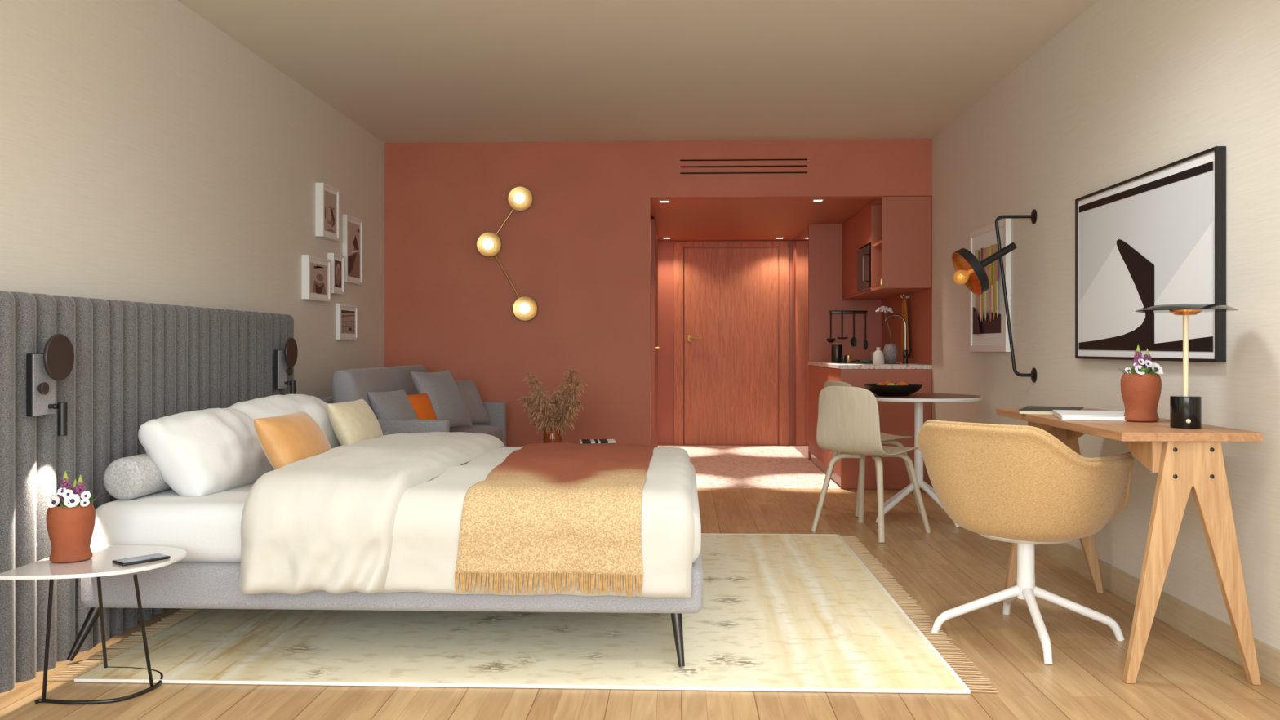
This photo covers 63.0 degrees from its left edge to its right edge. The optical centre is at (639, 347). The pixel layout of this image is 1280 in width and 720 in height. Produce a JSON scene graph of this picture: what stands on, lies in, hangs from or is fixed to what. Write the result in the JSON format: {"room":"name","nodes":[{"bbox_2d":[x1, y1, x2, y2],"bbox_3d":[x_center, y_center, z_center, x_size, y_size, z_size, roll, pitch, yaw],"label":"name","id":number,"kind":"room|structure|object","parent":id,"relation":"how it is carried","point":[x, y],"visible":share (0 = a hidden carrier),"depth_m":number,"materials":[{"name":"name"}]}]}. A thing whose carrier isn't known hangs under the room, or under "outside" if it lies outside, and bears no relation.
{"room":"studio apartment","nodes":[
{"label":"studio apartment","id":0,"kind":"room"},
{"bbox_2d":[0,0,384,397],"bbox_3d":[-2.109,-0.248,3.159,0.100,2.636,9.344,0,0,2],"label":"wall","id":1,"kind":"structure","parent":0,"point":[148,154],"depth_m":4.47,"materials":[{"name":"paint"}]},
{"bbox_2d":[301,254,330,302],"bbox_3d":[-1.915,-0.407,6.181,0.044,0.255,0.370,0,0,2],"label":"picture","id":2,"kind":"object","parent":1,"relation":"attached to","point":[315,270],"visible":1,"depth_m":6.12,"materials":[{"name":"white paint"}]},
{"bbox_2d":[310,262,327,294],"bbox_3d":[-1.900,-0.407,6.181,0.002,0.175,0.290,0,0,2],"label":"print","id":3,"kind":"object","parent":2,"relation":"attached to","point":[318,270],"depth_m":6.17,"materials":[{"name":"beige paper"}]},
{"bbox_2d":[315,182,339,241],"bbox_3d":[-1.906,-0.825,6.366,0.049,0.320,0.290,0,0,2],"label":"picture","id":4,"kind":"object","parent":1,"relation":"attached to","point":[326,197],"visible":1,"depth_m":6.30,"materials":[{"name":"white paint"}]},
{"bbox_2d":[324,191,336,234],"bbox_3d":[-1.887,-0.825,6.365,0.003,0.240,0.210,0,0,2],"label":"print","id":5,"kind":"object","parent":4,"relation":"attached to","point":[330,196],"depth_m":6.36,"materials":[{"name":"beige paper"}]},
{"bbox_2d":[327,253,344,294],"bbox_3d":[-1.904,-0.462,6.539,0.039,0.247,0.205,0,0,2],"label":"picture","id":6,"kind":"object","parent":1,"relation":"attached to","point":[337,261],"visible":0.97,"depth_m":6.52,"materials":[{"name":"white paint"}]},
{"bbox_2d":[334,260,341,288],"bbox_3d":[-1.891,-0.462,6.538,0.002,0.167,0.125,0,0,2],"label":"print","id":7,"kind":"object","parent":6,"relation":"attached to","point":[337,263],"depth_m":6.53,"materials":[{"name":"beige paper"}]},
{"bbox_2d":[335,303,357,340],"bbox_3d":[-1.899,-0.166,6.767,0.029,0.228,0.352,0,0,2],"label":"picture","id":8,"kind":"object","parent":1,"relation":"attached to","point":[346,315],"visible":1,"depth_m":6.73,"materials":[{"name":"white paint"}]},
{"bbox_2d":[341,310,355,333],"bbox_3d":[-1.889,-0.166,6.767,0.005,0.148,0.272,0,0,2],"label":"print","id":9,"kind":"object","parent":8,"relation":"attached to","point":[348,317],"depth_m":6.77,"materials":[{"name":"beige paper"}]},
{"bbox_2d":[342,214,362,284],"bbox_3d":[-1.895,-0.642,6.886,0.029,0.435,0.330,0,0,2],"label":"picture","id":10,"kind":"object","parent":1,"relation":"attached to","point":[352,226],"visible":0.95,"depth_m":6.86,"materials":[{"name":"beige paper"}]},
{"bbox_2d":[347,221,359,278],"bbox_3d":[-1.886,-0.642,6.886,0.002,0.355,0.250,0,0,2],"label":"print","id":11,"kind":"object","parent":10,"relation":"attached to","point":[353,227],"depth_m":6.88,"materials":[{"name":"beige paper"}]},
{"bbox_2d":[543,422,562,443],"bbox_3d":[-0.525,0.530,6.276,0.114,0.182,0.114,0,0,2],"label":"bottle","id":12,"kind":"object","parent":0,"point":[554,434],"depth_m":6.23,"materials":[{"name":"orange glass"}]},
{"bbox_2d":[177,0,1097,142],"bbox_3d":[-0.068,-1.536,3.077,3.986,0.060,9.344,0,0,2],"label":"ceiling","id":13,"kind":"structure","parent":0,"point":[402,71],"depth_m":5.41,"materials":[{"name":"beige paint"}]},
{"bbox_2d":[0,444,1279,719],"bbox_3d":[-0.004,1.044,4.684,3.986,0.051,12.560,0,0,2],"label":"floor","id":14,"kind":"structure","parent":0,"point":[949,566],"depth_m":3.20,"materials":[{"name":"brown wood"}]},
{"bbox_2d":[0,545,186,704],"bbox_3d":[-1.585,0.825,3.102,0.395,0.389,0.458,0,0,2],"label":"side table","id":15,"kind":"object","parent":14,"relation":"on","point":[100,564],"visible":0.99,"depth_m":3.00,"materials":[{"name":"white paint"}]},
{"bbox_2d":[46,471,99,563],"bbox_3d":[-1.682,0.498,3.095,0.142,0.261,0.140,0,0,-8],"label":"flower pot","id":16,"kind":"object","parent":15,"relation":"on","point":[70,514],"visible":1,"depth_m":3.06,"materials":[{"name":"ceramic"}]},
{"bbox_2d":[112,553,170,565],"bbox_3d":[-1.473,0.625,3.084,0.070,0.008,0.140,0,0,38],"label":"phone","id":17,"kind":"object","parent":15,"relation":"on","point":[155,557],"visible":1,"depth_m":3.07,"materials":[{"name":"grey"}]},
{"bbox_2d":[0,290,293,692],"bbox_3d":[-1.926,0.424,4.005,0.175,1.192,2.861,0,0,2],"label":"headboard","id":18,"kind":"object","parent":14,"relation":"on","point":[135,363],"visible":0.65,"depth_m":3.51,"materials":[{"name":"grey fabric"}]},
{"bbox_2d":[26,333,74,435],"bbox_3d":[-1.826,0.115,3.245,0.076,0.318,0.148,0,0,2],"label":"reading lamp","id":19,"kind":"object","parent":18,"relation":"attached to","point":[56,361],"visible":1,"depth_m":3.22,"materials":[{"name":"black metal"}]},
{"bbox_2d":[274,337,297,394],"bbox_3d":[-1.749,0.108,5.174,0.076,0.318,0.148,0,0,2],"label":"reading lamp","id":20,"kind":"object","parent":18,"relation":"attached to","point":[288,357],"visible":0.91,"depth_m":5.15,"materials":[{"name":"black metal"}]},
{"bbox_2d":[318,364,506,446],"bbox_3d":[-1.391,0.567,6.436,0.825,0.904,1.890,0,0,2],"label":"sofa","id":21,"kind":"object","parent":14,"relation":"on","point":[350,384],"visible":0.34,"depth_m":5.83,"materials":[{"name":"grey fabric"}]},
{"bbox_2d":[331,367,398,412],"bbox_3d":[-1.556,0.348,6.017,0.246,0.465,0.850,0,0,2],"label":"cushion","id":22,"kind":"object","parent":21,"relation":"on","point":[350,384],"depth_m":5.69,"materials":[{"name":"grey fabric"}]},
{"bbox_2d":[367,389,417,419],"bbox_3d":[-1.367,0.375,5.849,0.176,0.268,0.360,0,0,19],"label":"cushion","id":23,"kind":"object","parent":21,"relation":"on","point":[392,405],"visible":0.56,"depth_m":5.76,"materials":[{"name":"grey fabric"}]},
{"bbox_2d":[388,364,426,395],"bbox_3d":[-1.523,0.348,6.866,0.245,0.465,0.850,0,0,2],"label":"cushion","id":24,"kind":"object","parent":21,"relation":"on","point":[402,374],"depth_m":6.60,"materials":[{"name":"grey fabric"}]},
{"bbox_2d":[407,393,436,419],"bbox_3d":[-1.303,0.388,6.087,0.146,0.235,0.300,0,0,29],"label":"cushion","id":25,"kind":"object","parent":21,"relation":"on","point":[421,404],"visible":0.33,"depth_m":6.08,"materials":[{"name":"orange fabric"}]},
{"bbox_2d":[410,369,472,427],"bbox_3d":[-1.214,0.320,6.414,0.214,0.360,0.440,0,0,20],"label":"cushion","id":26,"kind":"object","parent":21,"relation":"on","point":[444,394],"visible":0.74,"depth_m":6.33,"materials":[{"name":"grey fabric"}]},
{"bbox_2d":[454,379,488,423],"bbox_3d":[-1.192,0.365,6.983,0.203,0.292,0.380,0,0,31],"label":"cushion","id":27,"kind":"object","parent":21,"relation":"on","point":[470,395],"visible":0.44,"depth_m":6.99,"materials":[{"name":"grey fabric"}]},
{"bbox_2d":[449,424,502,441],"bbox_3d":[-1.282,0.610,6.857,0.620,0.205,0.850,0,0,2],"label":"seat cushion","id":28,"kind":"object","parent":21,"relation":"on","point":[495,430],"depth_m":6.85,"materials":[{"name":"grey fabric"}]},
{"bbox_2d":[47,533,998,693],"bbox_3d":[-0.328,1.013,4.410,2.892,0.012,2.575,0,0,2],"label":"area rug","id":29,"kind":"object","parent":14,"relation":"on","point":[779,612],"visible":0.67,"depth_m":3.59,"materials":[{"name":"white carpet"}]},
{"bbox_2d":[66,551,702,666],"bbox_3d":[-0.792,0.854,4.107,2.047,0.312,1.593,0,0,2],"label":"bed","id":30,"kind":"object","parent":29,"relation":"on","point":[205,585],"visible":0.38,"depth_m":3.33,"materials":[{"name":"grey fabric"}]},
{"bbox_2d":[90,462,701,563],"bbox_3d":[-0.775,0.604,4.110,2.002,0.200,1.561,0,0,2],"label":"mattress","id":31,"kind":"object","parent":30,"relation":"on","point":[207,527],"visible":0.25,"depth_m":3.37,"materials":[{"name":"white fabric"}]},
{"bbox_2d":[102,453,171,500],"bbox_3d":[-1.677,0.437,4.150,0.143,0.142,1.400,0,0,3],"label":"bolster","id":32,"kind":"object","parent":31,"relation":"on","point":[129,477],"visible":0.45,"depth_m":3.46,"materials":[{"name":"grey fabric"}]},
{"bbox_2d":[137,408,275,497],"bbox_3d":[-1.571,0.384,3.856,0.315,0.317,0.632,0,0,8],"label":"pillow","id":33,"kind":"object","parent":31,"relation":"on","point":[198,453],"visible":0.77,"depth_m":3.63,"materials":[{"name":"white fabric"}]},
{"bbox_2d":[227,394,341,448],"bbox_3d":[-1.484,0.369,4.483,0.325,0.341,0.670,0,0,13],"label":"pillow","id":34,"kind":"object","parent":31,"relation":"on","point":[273,405],"visible":0.3,"depth_m":4.39,"materials":[{"name":"white fabric"}]},
{"bbox_2d":[253,411,331,469],"bbox_3d":[-1.276,0.365,3.884,0.188,0.236,0.470,0,0,2],"label":"cushion","id":35,"kind":"object","parent":31,"relation":"on","point":[288,438],"visible":0.65,"depth_m":3.72,"materials":[{"name":"fabric"}]},
{"bbox_2d":[239,431,693,597],"bbox_3d":[-0.516,0.574,4.095,1.436,0.411,1.878,0,0,2],"label":"duvet","id":36,"kind":"object","parent":31,"relation":"on","point":[383,513],"visible":0.73,"depth_m":3.24,"materials":[{"name":"white fabric"}]},
{"bbox_2d":[327,399,382,445],"bbox_3d":[-1.242,0.355,4.593,0.167,0.241,0.433,0,0,2],"label":"cushion","id":37,"kind":"object","parent":36,"relation":"on","point":[354,421],"visible":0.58,"depth_m":4.45,"materials":[{"name":"beige fabric"}]},
{"bbox_2d":[454,442,654,596],"bbox_3d":[-0.256,0.599,4.094,0.604,0.332,1.777,0,0,2],"label":"throw blanket","id":38,"kind":"object","parent":36,"relation":"on","point":[546,509],"visible":0.98,"depth_m":3.23,"materials":[{"name":"fabric"}]},
{"bbox_2d":[808,364,932,488],"bbox_3d":[1.816,0.587,8.478,0.651,0.863,1.899,0,0,2],"label":"base cabinet","id":39,"kind":"object","parent":14,"relation":"on","point":[895,418],"visible":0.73,"depth_m":7.53,"materials":[{"name":"red wood"}]},
{"bbox_2d":[808,361,932,368],"bbox_3d":[1.813,0.139,8.475,0.657,0.030,1.906,0,0,2],"label":"countertop","id":40,"kind":"structure","parent":39,"relation":"on","point":[826,364],"depth_m":7.53,"materials":[{"name":"stone"}]},
{"bbox_2d":[831,343,842,362],"bbox_3d":[1.639,0.043,8.691,0.092,0.160,0.092,0,0,2],"label":"canister","id":41,"kind":"object","parent":40,"relation":"on","point":[836,348],"visible":0.83,"depth_m":8.65,"materials":[{"name":"grey metal"}]},
{"bbox_2d":[840,355,846,362],"bbox_3d":[1.679,0.092,8.600,0.046,0.062,0.046,0,0,2],"label":"cup","id":42,"kind":"object","parent":40,"relation":"on","point":[843,357],"visible":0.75,"depth_m":8.58,"materials":[{"name":"grey metal"}]},
{"bbox_2d":[846,355,851,362],"bbox_3d":[1.718,0.093,8.598,0.048,0.060,0.048,0,0,2],"label":"cup","id":43,"kind":"object","parent":40,"relation":"on","point":[848,357],"visible":0.74,"depth_m":8.58,"materials":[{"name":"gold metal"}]},
{"bbox_2d":[859,360,872,362],"bbox_3d":[1.887,0.114,8.691,0.116,0.020,0.116,0,0,2],"label":"dish","id":44,"kind":"object","parent":40,"relation":"on","point":[860,361],"visible":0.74,"depth_m":8.65,"materials":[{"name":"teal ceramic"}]},
{"bbox_2d":[833,362,899,364],"bbox_3d":[1.781,0.121,8.235,0.420,0.004,0.560,0,0,2],"label":"sink","id":45,"kind":"object","parent":40,"relation":"in","point":[833,362],"visible":0.89,"depth_m":7.98,"materials":[{"name":"silver"}]},
{"bbox_2d":[840,362,872,363],"bbox_3d":[1.781,0.123,8.235,0.380,0.002,0.520,0,0,2],"label":"basin","id":46,"kind":"object","parent":45,"relation":"in","point":[840,362],"depth_m":8.47,"materials":[{"name":"black"}]},
{"bbox_2d":[872,346,884,364],"bbox_3d":[1.818,0.059,7.954,0.090,0.128,0.090,0,0,2],"label":"bottle","id":47,"kind":"object","parent":45,"relation":"on","point":[878,356],"visible":0.97,"depth_m":7.92,"materials":[{"name":"white ceramic"}]},
{"bbox_2d":[875,306,898,363],"bbox_3d":[1.906,-0.101,8.050,0.175,0.449,0.116,0,0,2],"label":"vase","id":48,"kind":"object","parent":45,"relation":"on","point":[891,352],"visible":0.94,"depth_m":8.01,"materials":[{"name":"grey ceramic"}]},
{"bbox_2d":[884,314,911,364],"bbox_3d":[2.003,-0.070,8.117,0.202,0.387,0.067,0,0,2],"label":"faucet","id":49,"kind":"object","parent":40,"relation":"on","point":[905,356],"visible":0.98,"depth_m":8.12,"materials":[{"name":"silver metal"}]},
{"bbox_2d":[810,386,930,542],"bbox_3d":[1.267,0.614,5.767,0.504,0.818,0.479,0,0,-43],"label":"dining chair","id":50,"kind":"object","parent":14,"relation":"on","point":[848,423],"visible":1,"depth_m":5.63,"materials":[{"name":"brown wood"}]},
{"bbox_2d":[822,380,920,516],"bbox_3d":[1.437,0.614,6.578,0.504,0.818,0.479,0,0,-20],"label":"dining chair","id":51,"kind":"object","parent":14,"relation":"on","point":[886,438],"visible":0.3,"depth_m":6.47,"materials":[{"name":"brown wood"}]},
{"bbox_2d":[873,392,982,527],"bbox_3d":[1.659,0.654,6.209,0.724,0.741,0.724,0,0,2],"label":"dining table","id":52,"kind":"object","parent":14,"relation":"on","point":[917,398],"visible":0.62,"depth_m":6.14,"materials":[{"name":"white paint"}]},
{"bbox_2d":[863,383,922,395],"bbox_3d":[1.504,0.250,6.205,0.340,0.066,0.340,0,0,2],"label":"bowl","id":53,"kind":"object","parent":52,"relation":"on","point":[881,390],"visible":0.97,"depth_m":6.09,"materials":[{"name":"black ceramic"}]},
{"bbox_2d":[876,381,885,385],"bbox_3d":[1.428,0.230,6.178,0.064,0.066,0.064,0,0,2],"label":"fruit","id":54,"kind":"object","parent":53,"relation":"in","point":[881,383],"visible":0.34,"depth_m":6.16,"materials":[{"name":"orange food"}]},
{"bbox_2d":[884,379,893,385],"bbox_3d":[1.491,0.227,6.245,0.070,0.072,0.070,0,0,2],"label":"fruit","id":55,"kind":"object","parent":53,"relation":"in","point":[886,383],"visible":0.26,"depth_m":6.23,"materials":[{"name":"orange food"}]},
{"bbox_2d":[897,380,908,385],"bbox_3d":[1.558,0.228,6.183,0.068,0.070,0.068,0,0,2],"label":"fruit","id":56,"kind":"object","parent":53,"relation":"in","point":[902,383],"visible":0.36,"depth_m":6.16,"materials":[{"name":"orange food"}]},
{"bbox_2d":[917,419,1133,664],"bbox_3d":[1.341,0.637,3.665,0.622,0.774,0.669,0,0,-40],"label":"desk chair","id":57,"kind":"object","parent":14,"relation":"on","point":[1021,485],"visible":1,"depth_m":3.46,"materials":[{"name":"yellow fabric"}]},
{"bbox_2d":[995,408,1262,684],"bbox_3d":[1.690,0.637,3.765,0.425,0.764,1.260,0,0,2],"label":"desk","id":58,"kind":"object","parent":14,"relation":"on","point":[1189,459],"visible":0.78,"depth_m":3.16,"materials":[{"name":"brown wood"}]},
{"bbox_2d":[1018,405,1084,414],"bbox_3d":[1.626,0.247,4.118,0.214,0.016,0.304,0,0,26],"label":"notebook","id":59,"kind":"object","parent":58,"relation":"on","point":[1028,409],"visible":0.79,"depth_m":4.05,"materials":[{"name":"black paper"}]},
{"bbox_2d":[1052,409,1126,421],"bbox_3d":[1.653,0.245,3.782,0.266,0.019,0.306,0,0,16],"label":"book","id":60,"kind":"object","parent":58,"relation":"on","point":[1064,415],"visible":0.75,"depth_m":3.67,"materials":[{"name":"white paper"}]},
{"bbox_2d":[1117,345,1163,422],"bbox_3d":[1.738,0.123,3.612,0.133,0.261,0.154,0,0,-13],"label":"flower pot","id":61,"kind":"object","parent":58,"relation":"on","point":[1140,384],"visible":0.98,"depth_m":3.58,"materials":[{"name":"ceramic"}]},
{"bbox_2d":[1134,303,1238,428],"bbox_3d":[1.739,0.057,3.326,0.293,0.396,0.293,0,0,2],"label":"table lamp","id":62,"kind":"object","parent":58,"relation":"on","point":[1185,411],"visible":1,"depth_m":3.29,"materials":[{"name":"black painted metal"},{"name":"brass"}]},
{"bbox_2d":[1168,309,1202,315],"bbox_3d":[1.739,-0.114,3.326,0.096,0.022,0.096,0,0,2],"label":"diffuser","id":63,"kind":"object","parent":62,"relation":"attached to","point":[1179,312],"depth_m":3.29,"materials":[{"name":"orange glass"}]},
{"bbox_2d":[1186,418,1191,423],"bbox_3d":[1.725,0.231,3.283,0.014,0.015,0.015,0,0,2],"label":"switch","id":64,"kind":"object","parent":62,"relation":"attached to","point":[1188,420],"depth_m":3.28,"materials":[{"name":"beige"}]},
{"bbox_3d":[-0.424,0.821,6.422,0.724,0.399,0.724,0,0,2],"label":"coffee table","id":65,"kind":"object","parent":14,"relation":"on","visible":0},
{"bbox_2d":[517,368,586,443],"bbox_3d":[-0.524,0.373,6.264,0.407,0.496,0.231,0,0,-11],"label":"dried plant","id":66,"kind":"object","parent":65,"relation":"on","point":[553,416],"visible":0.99,"depth_m":6.24,"materials":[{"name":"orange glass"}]},
{"bbox_3d":[-0.265,0.606,6.516,0.210,0.031,0.160,0,0,-3],"label":"book","id":67,"kind":"object","parent":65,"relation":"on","visible":0},
{"bbox_2d":[579,439,616,443],"bbox_3d":[-0.265,0.584,6.515,0.220,0.012,0.171,0,0,-6],"label":"magazine","id":68,"kind":"object","parent":67,"relation":"on","point":[581,441],"visible":0.84,"depth_m":6.45,"materials":[{"name":"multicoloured paper"}]},
{"bbox_2d":[384,138,932,446],"bbox_3d":[0.116,-0.243,7.670,3.986,2.526,0.150,0,0,2],"label":"wall","id":69,"kind":"structure","parent":0,"point":[580,250],"depth_m":7.62,"materials":[{"name":"paint"}]},
{"bbox_2d":[476,186,537,320],"bbox_3d":[-0.967,-0.684,7.574,0.444,0.978,0.128,0,0,2],"label":"wall light","id":70,"kind":"object","parent":69,"relation":"attached to","point":[520,198],"visible":1,"depth_m":7.58,"materials":[{"name":"gold metal"}]},
{"bbox_2d":[680,158,807,174],"bbox_3d":[0.753,-1.315,7.607,0.920,0.110,0.075,0,0,2],"label":"air vent","id":71,"kind":"object","parent":69,"relation":"in","point":[774,166],"visible":1,"depth_m":7.58,"materials":[{"name":"brown"}]},
{"bbox_2d":[657,240,791,445],"bbox_3d":[1.175,-0.050,10.962,2.132,2.140,0.080,0,0,2],"label":"wall","id":72,"kind":"structure","parent":0,"point":[665,248],"depth_m":10.96,"materials":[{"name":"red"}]},
{"bbox_2d":[673,240,788,445],"bbox_3d":[0.952,-0.049,10.890,1.199,2.132,0.080,0,0,2],"label":"door","id":73,"kind":"structure","parent":72,"relation":"in","point":[731,295],"depth_m":10.91,"materials":[{"name":"wood"}]},
{"bbox_2d":[650,199,874,240],"bbox_3d":[1.109,-1.145,9.315,2.132,0.050,3.216,0,0,2],"label":"ceiling","id":74,"kind":"structure","parent":0,"point":[760,220],"depth_m":8.97,"materials":[{"name":"red paint"}]},
{"bbox_2d":[658,200,670,202],"bbox_3d":[0.186,-1.117,7.959,0.084,0.006,0.084,0,0,2],"label":"recessed light","id":75,"kind":"object","parent":74,"relation":"in","point":[660,201],"visible":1,"depth_m":7.93,"materials":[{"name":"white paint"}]},
{"bbox_2d":[811,199,824,201],"bbox_3d":[1.348,-1.117,7.906,0.084,0.006,0.084,0,0,2],"label":"recessed light","id":76,"kind":"object","parent":74,"relation":"in","point":[813,200],"visible":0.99,"depth_m":7.90,"materials":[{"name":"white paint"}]},
{"bbox_2d":[791,225,808,459],"bbox_3d":[1.584,-0.051,10.197,0.050,2.139,1.415,0,0,2],"label":"wall","id":77,"kind":"structure","parent":0,"point":[800,242],"depth_m":10.12,"materials":[{"name":"red paint"}]},
{"bbox_2d":[808,223,881,460],"bbox_3d":[1.855,-0.051,9.453,0.652,2.139,0.050,0,0,2],"label":"wall","id":78,"kind":"structure","parent":0,"point":[824,240],"depth_m":9.43,"materials":[{"name":"red paint"}]},
{"bbox_2d":[829,311,866,313],"bbox_3d":[1.875,-0.320,9.409,0.338,0.028,0.035,0,0,2],"label":"utensil rail","id":79,"kind":"object","parent":78,"relation":"attached to","point":[833,312],"visible":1,"depth_m":9.39,"materials":[{"name":"grey metal"}]},
{"bbox_2d":[826,311,835,342],"bbox_3d":[1.717,-0.190,9.379,0.078,0.286,0.078,0,0,2],"label":"ladle","id":80,"kind":"object","parent":79,"relation":"hanging from","point":[830,340],"visible":1,"depth_m":9.39,"materials":[{"name":"grey"}]},
{"bbox_2d":[836,311,848,338],"bbox_3d":[1.819,-0.206,9.372,0.100,0.253,0.100,0,0,2],"label":"skimmer","id":81,"kind":"object","parent":79,"relation":"hanging from","point":[842,337],"visible":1,"depth_m":9.38,"materials":[{"name":"grey"}]},
{"bbox_2d":[850,311,857,346],"bbox_3d":[1.924,-0.172,9.386,0.062,0.322,0.023,0,0,2],"label":"spoon","id":82,"kind":"object","parent":79,"relation":"hanging from","point":[853,341],"visible":1,"depth_m":9.38,"materials":[{"name":"grey"}]},
{"bbox_2d":[863,311,867,349],"bbox_3d":[2.028,-0.157,9.382,0.039,0.351,0.022,0,0,2],"label":"spatula","id":83,"kind":"object","parent":79,"relation":"hanging from","point":[865,342],"visible":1,"depth_m":9.38,"materials":[{"name":"grey"}]},
{"bbox_2d":[881,0,1279,650],"bbox_3d":[2.009,-0.248,3.895,0.100,2.636,11.145,0,0,2],"label":"wall","id":84,"kind":"structure","parent":0,"point":[1128,89],"depth_m":4.24,"materials":[{"name":"paint"}]},
{"bbox_2d":[841,195,932,300],"bbox_3d":[1.958,-0.775,8.470,0.367,0.686,1.904,0,0,2],"label":"upper cabinet","id":85,"kind":"object","parent":84,"relation":"attached to","point":[898,229],"visible":1,"depth_m":7.53,"materials":[{"name":"red wood"}]},
{"bbox_2d":[857,244,871,293],"bbox_3d":[1.917,-0.623,8.264,0.383,0.344,0.567,0,0,2],"label":"microwave","id":86,"kind":"object","parent":85,"relation":"in","point":[864,255],"visible":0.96,"depth_m":8.14,"materials":[{"name":"black"}]},
{"bbox_2d":[872,240,881,247],"bbox_3d":[1.931,-0.779,7.751,0.324,0.018,0.416,0,0,2],"label":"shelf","id":87,"kind":"object","parent":85,"relation":"attached to","point":[876,243],"depth_m":7.90,"materials":[{"name":"red wood"}]},
{"bbox_2d":[968,218,1010,351],"bbox_3d":[2.027,-0.343,6.074,0.037,0.730,0.720,0,0,2],"label":"picture","id":88,"kind":"object","parent":84,"relation":"attached to","point":[988,324],"visible":0.79,"depth_m":5.98,"materials":[{"name":"white paper"}]},
{"bbox_2d":[973,240,1000,333],"bbox_3d":[2.016,-0.343,6.074,0.015,0.520,0.510,0,0,2],"label":"print","id":89,"kind":"object","parent":88,"relation":"attached to","point":[987,305],"depth_m":6.02,"materials":[{"name":"multicoloured paper"}]},
{"bbox_2d":[951,208,1036,382],"bbox_3d":[1.803,-0.265,5.290,0.424,0.886,0.252,0,0,2],"label":"wall lamp","id":90,"kind":"object","parent":84,"relation":"attached to","point":[970,272],"visible":1,"depth_m":5.31,"materials":[{"name":"black metal"}]},
{"bbox_2d":[930,482,1279,688],"bbox_3d":[1.914,0.966,2.923,0.012,0.108,9.194,0,0,2],"label":"trim","id":91,"kind":"structure","parent":84,"relation":"attached to","point":[1215,634],"depth_m":3.75,"materials":[{"name":"brown wood"}]},
{"bbox_2d":[1075,146,1226,362],"bbox_3d":[1.949,-0.310,4.075,0.032,0.716,1.240,0,0,2],"label":"picture","id":92,"kind":"object","parent":84,"relation":"attached to","point":[1156,237],"visible":0.94,"depth_m":3.92,"materials":[{"name":"black"}]},
{"bbox_3d":[0.078,-0.050,9.356,0.068,2.140,3.216,0,0,2],"label":"wall","id":93,"kind":"structure","parent":0,"visible":0},
{"bbox_2d":[650,218,660,447],"bbox_3d":[0.153,-0.036,9.401,0.080,2.107,1.140,0,0,2],"label":"door","id":94,"kind":"structure","parent":93,"relation":"in","point":[654,234],"depth_m":8.83,"materials":[{"name":"red wood"}]},
{"bbox_3d":[2.111,-0.409,8.325,0.049,0.032,0.140,0,0,2],"label":"hook rail","id":95,"kind":"object","parent":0,"visible":0},
{"bbox_2d":[900,295,909,357],"bbox_3d":[2.102,-0.164,8.294,0.030,0.496,0.246,0,0,2],"label":"towel","id":96,"kind":"object","parent":95,"relation":"hanging from","point":[904,313],"visible":0.73,"depth_m":8.28,"materials":[{"name":"orange fabric"}]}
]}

